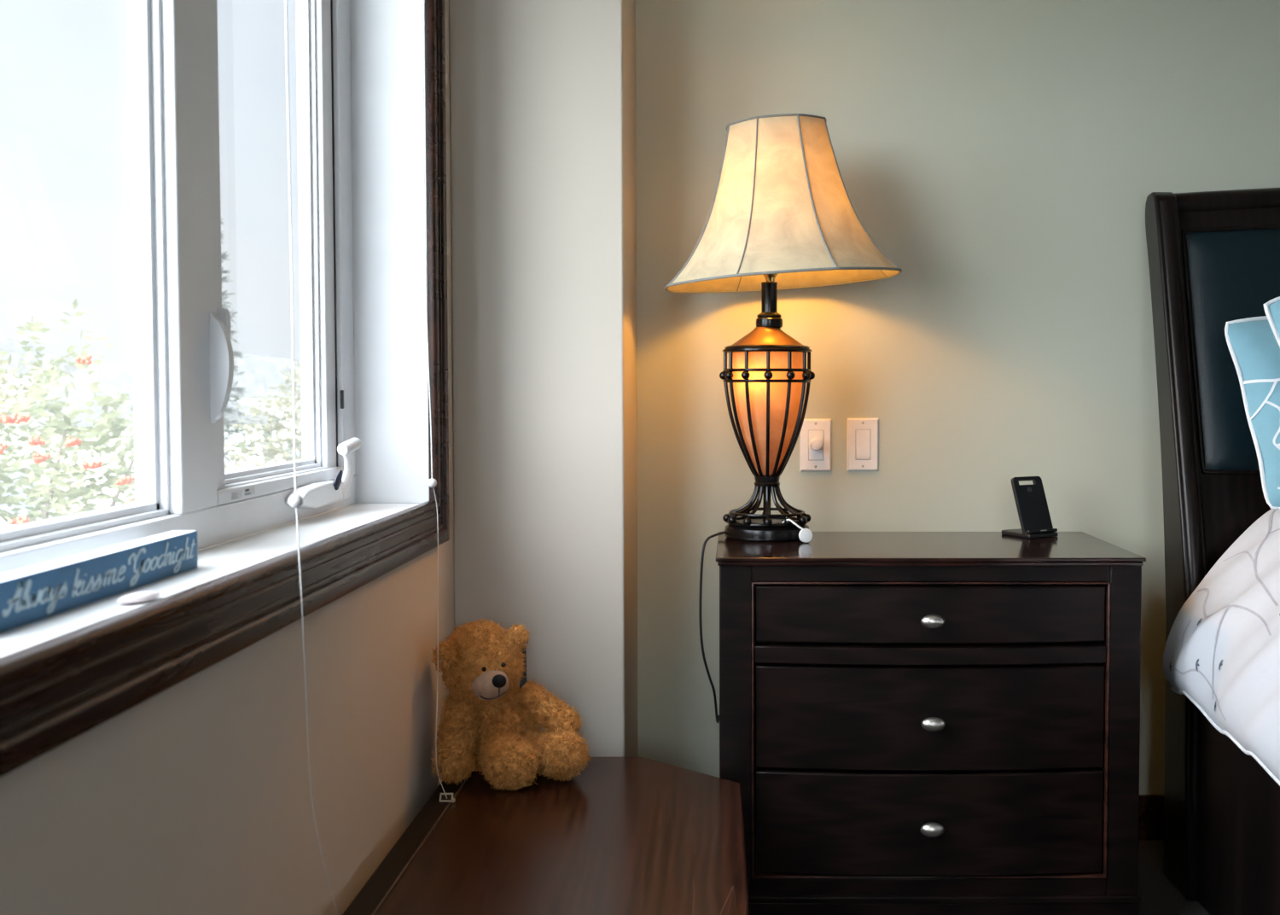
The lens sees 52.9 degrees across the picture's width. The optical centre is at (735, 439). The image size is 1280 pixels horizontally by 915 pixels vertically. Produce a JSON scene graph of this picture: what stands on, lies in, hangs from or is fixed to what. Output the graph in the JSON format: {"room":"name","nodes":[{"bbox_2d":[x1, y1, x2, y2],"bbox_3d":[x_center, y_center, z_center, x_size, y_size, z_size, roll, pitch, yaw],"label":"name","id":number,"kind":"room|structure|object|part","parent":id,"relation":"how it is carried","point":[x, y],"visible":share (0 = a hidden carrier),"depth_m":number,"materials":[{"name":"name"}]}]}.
{"room":"bedroom","nodes":[
{"label":"bedroom","id":0,"kind":"room"},
{"bbox_2d":[0,0,454,914],"bbox_3d":[-0.652,-0.229,0.096,0.206,2.450,5.410,0,2,0],"label":"wall","id":1,"kind":"structure","parent":0,"point":[194,798],"depth_m":1.47,"materials":[{"name":"beige paint"}]},
{"bbox_2d":[0,552,303,777],"bbox_3d":[-0.539,0.200,1.025,0.020,0.081,1.086,0,2,0],"label":"trim","id":2,"kind":"structure","parent":1,"relation":"attached to","point":[55,690],"depth_m":1.13,"materials":[{"name":"brown wood"}]},
{"bbox_2d":[0,0,429,657],"bbox_3d":[-0.637,-0.488,1.399,0.188,1.296,1.735,0,2,0],"label":"window","id":3,"kind":"structure","parent":1,"relation":"in","point":[363,349],"depth_m":1.94,"materials":[{"name":"white plastic"}]},
{"bbox_2d":[0,530,197,632],"bbox_3d":[-0.629,0.134,1.250,0.029,0.042,0.428,0,2,0],"label":"block","id":4,"kind":"object","parent":3,"relation":"on","point":[33,593],"visible":1,"depth_m":1.22,"materials":[{"name":"blue paint"}]},
{"bbox_2d":[116,590,160,603],"bbox_3d":[-0.572,0.151,1.228,0.026,0.009,0.050,0,2,0],"label":"pebble","id":5,"kind":"object","parent":3,"relation":"on","point":[140,596],"visible":1,"depth_m":1.22,"materials":[{"name":"white stone"}]},
{"bbox_3d":[-0.613,0.154,1.425,0.139,0.012,1.735,0,2,0],"label":"sill","id":6,"kind":"part","parent":3,"relation":"part of","materials":[{"name":"white paint"}]},
{"bbox_3d":[-0.710,-0.519,1.920,0.043,1.160,0.532,0,2,0],"label":"sash","id":7,"kind":"part","parent":3,"relation":"part of","materials":[{"name":"white plastic"}]},
{"bbox_2d":[285,0,338,914],"bbox_3d":[-0.490,-0.203,1.507,0.016,1.714,0.151,0,2,9],"label":"blind cord","id":8,"kind":"object","parent":3,"relation":"hanging from","point":[295,500],"visible":1,"depth_m":1.45,"materials":[{"name":"white fabric"}]},
{"bbox_3d":[-0.500,-0.493,1.428,0.002,1.128,0.014,0,2,0],"label":"cord","id":9,"kind":"part","parent":8,"relation":"part of","materials":[{"name":"white fabric"}]},
{"bbox_3d":[-0.489,0.360,1.536,0.011,0.586,0.139,0,2,6],"label":"cord","id":10,"kind":"part","parent":8,"relation":"part of","materials":[{"name":"white fabric"}]},
{"bbox_3d":[-0.649,0.052,2.134,0.020,0.092,0.051,0,2,12],"label":"crank arm","id":11,"kind":"part","parent":3,"relation":"part of","materials":[{"name":"white plastic"}]},
{"bbox_3d":[-0.640,0.011,2.122,0.021,0.028,0.051,0,2,12],"label":"crank knob","id":12,"kind":"part","parent":3,"relation":"part of","materials":[{"name":"white plastic"}]},
{"bbox_2d":[421,0,455,802],"bbox_3d":[-0.486,-0.239,2.097,0.039,1.690,0.077,0,2,0],"label":"blind cord","id":13,"kind":"object","parent":3,"relation":"hanging from","point":[432,482],"visible":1,"depth_m":2.09,"materials":[{"name":"fabric"}]},
{"bbox_3d":[-0.500,-0.505,2.068,0.002,1.156,0.039,0,2,0],"label":"cord","id":14,"kind":"part","parent":13,"relation":"part of","materials":[{"name":"white fabric"}]},
{"bbox_3d":[-0.492,0.336,2.139,0.018,0.532,0.039,0,2,0],"label":"cord","id":15,"kind":"part","parent":13,"relation":"part of","materials":[{"name":"white fabric"}]},
{"bbox_2d":[289,500,449,616],"bbox_3d":[-0.539,0.163,1.969,0.020,0.081,0.801,0,2,0],"label":"trim","id":16,"kind":"structure","parent":1,"relation":"attached to","point":[334,567],"depth_m":1.84,"materials":[{"name":"brown wood"}]},
{"bbox_2d":[424,0,449,537],"bbox_3d":[-0.539,-0.530,2.302,0.020,1.438,0.081,0,2,0],"label":"trim","id":17,"kind":"structure","parent":1,"relation":"attached to","point":[434,9],"depth_m":2.29,"materials":[{"name":"brown wood"}]},
{"bbox_2d":[448,0,637,756],"bbox_3d":[-0.383,-0.330,2.634,0.332,2.450,0.330,0,2,0],"label":"wall","id":18,"kind":"structure","parent":0,"point":[543,92],"depth_m":2.48,"materials":[{"name":"beige paint"}]},
{"bbox_2d":[635,0,1279,794],"bbox_3d":[1.526,-0.339,2.849,4.149,2.450,0.100,0,2,0],"label":"wall","id":19,"kind":"structure","parent":0,"point":[1007,157],"depth_m":2.80,"materials":[{"name":"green paint"}]},
{"bbox_2d":[800,418,831,471],"bbox_3d":[0.176,0.013,2.800,0.069,0.115,0.026,0,2,0],"label":"dimmer switch","id":20,"kind":"object","parent":19,"relation":"attached to","point":[815,450],"visible":0.99,"depth_m":2.81,"materials":[{"name":"white plastic"}]},
{"bbox_3d":[0.176,0.011,2.796,0.027,0.027,0.019,0,2,0],"label":"knob","id":21,"kind":"part","parent":20,"relation":"part of","materials":[{"name":"white plastic"}]},
{"bbox_2d":[847,418,878,471],"bbox_3d":[0.279,0.011,2.808,0.069,0.116,0.010,0,2,0],"label":"light switch","id":22,"kind":"object","parent":19,"relation":"attached to","point":[867,440],"visible":1,"depth_m":2.81,"materials":[{"name":"white plastic"}]},
{"bbox_2d":[1138,794,1163,840],"bbox_3d":[1.692,0.838,2.839,3.817,0.100,0.014,0,2,0],"label":"baseboard","id":23,"kind":"structure","parent":19,"relation":"attached to","point":[1150,806],"depth_m":2.83,"materials":[{"name":"brown wood"}]},
{"bbox_2d":[1137,840,1210,914],"bbox_3d":[1.472,1.045,0.147,4.455,0.100,5.610,0,2,0],"label":"floor","id":24,"kind":"structure","parent":0,"point":[1159,895],"depth_m":2.55,"materials":[{"name":"carpet"}]},
{"bbox_2d":[342,756,750,914],"bbox_3d":[-0.247,0.774,1.798,0.542,0.310,1.231,0,2,0],"label":"wooden bench","id":25,"kind":"object","parent":24,"relation":"on","point":[624,835],"visible":0.83,"depth_m":1.93,"materials":[{"name":"brown wood"}]},
{"bbox_3d":[-0.498,0.632,1.792,0.040,0.023,1.231,0,2,0],"label":"rail","id":26,"kind":"part","parent":25,"relation":"part of","materials":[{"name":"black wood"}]},
{"bbox_2d":[429,616,592,791],"bbox_3d":[-0.392,0.460,2.288,0.280,0.278,0.248,0,2,0],"label":"teddy bear","id":27,"kind":"object","parent":25,"relation":"on","point":[491,722],"visible":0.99,"depth_m":2.24},
{"bbox_2d":[715,531,1146,914],"bbox_3d":[0.348,0.552,2.485,0.767,0.700,0.441,0,2,0],"label":"nightstand","id":28,"kind":"object","parent":24,"relation":"on","point":[911,723],"visible":0.98,"depth_m":2.30,"materials":[{"name":"brown wood"}]},
{"bbox_2d":[664,113,901,722],"bbox_3d":[0.093,-0.012,2.550,0.474,1.250,0.475,0,2,0],"label":"table lamp","id":29,"kind":"object","parent":28,"relation":"on","point":[782,215],"visible":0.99,"depth_m":2.46,"materials":[{"name":"beige fabric"}]},
{"bbox_3d":[-0.070,-0.453,2.466,0.130,0.316,0.006,-1,3,-25],"label":"seam trim","id":30,"kind":"part","parent":29,"relation":"part of","materials":[{"name":"grey fabric"}]},
{"bbox_3d":[-0.034,0.396,2.642,0.045,0.427,0.195,0,2,10],"label":"power cord","id":31,"kind":"part","parent":29,"relation":"part of","materials":[{"name":"black plastic"}]},
{"bbox_3d":[0.023,-0.454,2.374,0.006,0.311,0.136,1,2,17],"label":"seam trim","id":32,"kind":"part","parent":29,"relation":"part of","materials":[{"name":"grey fabric"}]},
{"bbox_3d":[0.064,0.128,2.582,0.015,0.074,0.016,0,2,0],"label":"rod","id":33,"kind":"part","parent":29,"relation":"part of","materials":[{"name":"black metal"}]},
{"bbox_3d":[0.064,0.181,2.584,0.172,0.032,0.172,0,2,0],"label":"plate","id":34,"kind":"part","parent":29,"relation":"part of","materials":[{"name":"black metal"}]},
{"bbox_2d":[763,273,778,281],"bbox_3d":[0.070,-0.354,2.563,0.034,0.080,0.034,0,2,0],"label":"socket","id":35,"kind":"object","parent":29,"relation":"attached to","point":[769,277],"depth_m":2.56,"materials":[{"name":"gold metal"}]},
{"bbox_3d":[0.080,-0.620,2.525,0.198,0.018,0.199,0,2,0],"label":"rim trim","id":36,"kind":"part","parent":29,"relation":"part of","materials":[{"name":"grey fabric"}]},
{"bbox_3d":[0.093,-0.462,2.532,0.460,0.329,0.461,0,2,0],"label":"lamp shade","id":37,"kind":"part","parent":29,"relation":"part of","materials":[{"name":"beige fabric"}]},
{"bbox_3d":[0.093,-0.315,2.538,0.466,0.037,0.467,0,2,0],"label":"rim trim","id":38,"kind":"part","parent":29,"relation":"part of","materials":[{"name":"grey fabric"}]},
{"bbox_3d":[0.153,-0.463,2.375,0.007,0.305,0.147,-1,3,-27],"label":"seam trim","id":39,"kind":"part","parent":29,"relation":"part of","materials":[{"name":"grey fabric"}]},
{"bbox_3d":[0.243,-0.474,2.466,0.153,0.298,0.004,1,2,21],"label":"seam trim","id":40,"kind":"part","parent":29,"relation":"part of","materials":[{"name":"grey fabric"}]},
{"bbox_2d":[781,518,812,542],"bbox_3d":[0.117,0.178,2.501,0.067,0.045,0.024,1,3,27],"label":"puck","id":41,"kind":"object","parent":28,"relation":"on","point":[805,535],"visible":1,"depth_m":2.49,"materials":[{"name":"white plastic"}]},
{"bbox_3d":[0.350,0.691,2.324,0.631,0.186,0.060,0,2,0],"label":"drawer","id":42,"kind":"part","parent":28,"relation":"part of","materials":[{"name":"brown wood"}]},
{"bbox_3d":[0.350,0.499,2.317,0.631,0.186,0.060,0,2,0],"label":"drawer","id":43,"kind":"part","parent":28,"relation":"part of","materials":[{"name":"brown wood"}]},
{"bbox_3d":[0.350,0.313,2.309,0.631,0.102,0.060,0,2,0],"label":"drawer","id":44,"kind":"part","parent":28,"relation":"part of","materials":[{"name":"brown wood"}]},
{"bbox_3d":[0.350,0.386,2.301,0.634,0.031,0.050,0,2,0],"label":"drawer rail","id":45,"kind":"part","parent":28,"relation":"part of","materials":[{"name":"brown wood"}]},
{"bbox_3d":[0.350,0.523,2.312,0.642,0.538,0.024,0,2,0],"label":"opening molding","id":46,"kind":"part","parent":28,"relation":"part of","materials":[{"name":"brown wood"}]},
{"bbox_3d":[0.351,0.695,2.282,0.043,0.026,0.024,0,2,0],"label":"knob","id":47,"kind":"part","parent":28,"relation":"part of","materials":[{"name":"silver metal"}]},
{"bbox_3d":[0.349,0.322,2.268,0.043,0.026,0.024,0,2,0],"label":"knob","id":48,"kind":"part","parent":28,"relation":"part of","materials":[{"name":"silver metal"}]},
{"bbox_3d":[0.351,0.506,2.275,0.043,0.026,0.024,0,2,0],"label":"knob","id":49,"kind":"part","parent":28,"relation":"part of","materials":[{"name":"silver metal"}]},
{"bbox_3d":[0.349,0.830,2.321,0.764,0.012,0.033,0,2,0],"label":"molding","id":50,"kind":"part","parent":28,"relation":"part of","materials":[{"name":"brown wood"}]},
{"bbox_2d":[1001,476,1058,538],"bbox_3d":[0.598,0.136,2.616,0.075,0.120,0.096,-1,3,-28],"label":"charging stand","id":51,"kind":"object","parent":28,"relation":"on","point":[1032,509],"visible":1,"depth_m":2.60,"materials":[{"name":"black plastic"}]},
{"bbox_2d":[1145,187,1279,914],"bbox_3d":[1.690,0.215,1.644,1.620,1.439,2.289,0,2,0],"label":"bed","id":52,"kind":"object","parent":24,"relation":"on","point":[1213,257],"visible":0.76,"depth_m":2.58,"materials":[{"name":"black wood"}]},
{"bbox_3d":[0.903,0.188,2.627,0.047,1.416,0.314,0,2,0],"label":"post","id":53,"kind":"part","parent":52,"relation":"part of","materials":[{"name":"black wood"}]},
{"bbox_3d":[1.690,-0.510,2.725,1.531,0.076,0.052,0,2,0],"label":"crest rail","id":54,"kind":"part","parent":52,"relation":"part of","materials":[{"name":"black wood"}]},
{"bbox_3d":[1.690,0.059,2.646,1.528,1.173,0.275,0,2,0],"label":"headboard frame","id":55,"kind":"part","parent":52,"relation":"part of","materials":[{"name":"black wood"}]},
{"bbox_3d":[1.690,-0.196,2.633,1.507,0.528,0.150,0,2,0],"label":"panel molding","id":56,"kind":"part","parent":52,"relation":"part of","materials":[{"name":"black wood"}]},
{"bbox_3d":[1.690,-0.196,2.632,1.497,0.518,0.150,0,2,0],"label":"leather panel","id":57,"kind":"part","parent":52,"relation":"part of","materials":[{"name":"black leather"}]},
{"bbox_3d":[0.915,0.738,1.576,0.030,0.400,1.990,0,2,0],"label":"rail","id":58,"kind":"part","parent":52,"relation":"part of","materials":[{"name":"black wood"}]},
{"bbox_3d":[1.690,0.465,1.530,1.510,0.270,1.900,0,2,0],"label":"mattress","id":59,"kind":"object","parent":52,"relation":"on","visible":0},
{"bbox_2d":[1162,509,1279,785],"bbox_3d":[1.719,0.331,1.550,1.844,0.481,1.833,0,2,0],"label":"duvet","id":60,"kind":"object","parent":59,"relation":"on","point":[1222,649],"visible":0.98,"depth_m":2.23,"materials":[{"name":"white fabric"}]},
{"bbox_2d":[1224,315,1279,509],"bbox_3d":[1.307,-0.077,2.424,0.730,0.410,0.201,0,2,-6],"label":"pillow","id":61,"kind":"object","parent":60,"relation":"on","point":[1253,347],"visible":0.97,"depth_m":2.40,"materials":[{"name":"blue fabric"}]},
{"bbox_2d":[1263,296,1279,347],"bbox_3d":[1.209,-0.126,2.241,0.534,0.526,0.171,0,2,7],"label":"pillow","id":62,"kind":"object","parent":60,"relation":"on","point":[1271,307],"visible":1,"depth_m":2.29,"materials":[{"name":"blue fabric"}]},
{"label":"outside","id":63,"kind":"structure","parent":0,"visible":0},
{"bbox_3d":[-45.528,2.555,35.129,88.945,0.100,150.000,0,2,0],"label":"ground","id":64,"kind":"structure","parent":63,"visible":0},
{"bbox_2d":[0,337,91,395],"bbox_3d":[-36.352,-1.771,63.980,9.700,6.350,8.700,-1,3,-30],"label":"house","id":65,"kind":"structure","parent":64,"relation":"on","point":[13,346],"depth_m":60.49,"materials":[{"name":"white"}]},
{"bbox_2d":[0,298,246,528],"bbox_3d":[-4.122,1.441,6.947,3.599,4.493,3.718,1,2,18],"label":"flowering bush","id":66,"kind":"object","parent":64,"relation":"on","point":[21,410],"visible":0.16,"depth_m":6.85,"materials":[{"name":"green plant"}]},
{"bbox_2d":[0,363,281,528],"bbox_3d":[-16.139,0.322,34.040,7.700,4.550,7.700,-1,2,-18],"label":"house","id":67,"kind":"structure","parent":64,"relation":"on","point":[119,376],"depth_m":30.36,"materials":[{"name":"white"}]},
{"bbox_3d":[-16.907,1.179,30.093,0.940,1.090,0.030,-1,2,-18],"label":"pane","id":68,"kind":"part","parent":67,"relation":"part of","materials":[{"name":"clear glass"}]},
{"bbox_2d":[221,215,256,471],"bbox_3d":[-5.758,0.392,14.033,1.417,6.000,1.503,1,2,22],"label":"spruce tree","id":69,"kind":"object","parent":64,"relation":"on","point":[224,255],"visible":0.03,"depth_m":14.05,"materials":[{"name":"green plant"}]},
{"bbox_2d":[224,360,302,471],"bbox_3d":[-3.080,1.343,10.208,2.325,4.430,2.879,0,2,0],"label":"bush","id":70,"kind":"object","parent":64,"relation":"on","point":[279,427],"visible":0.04,"depth_m":9.84,"materials":[{"name":"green plant"}]},
{"bbox_2d":[229,354,301,463],"bbox_3d":[-18.859,-0.744,52.012,8.700,5.250,7.700,0,2,-8],"label":"house","id":71,"kind":"structure","parent":64,"relation":"on","point":[259,369],"depth_m":48.24,"materials":[{"name":"white"}]},
{"bbox_3d":[-16.622,0.435,48.790,0.940,1.090,0.030,0,2,-8],"label":"pane","id":72,"kind":"part","parent":71,"relation":"part of","materials":[{"name":"clear glass"}]}
]}

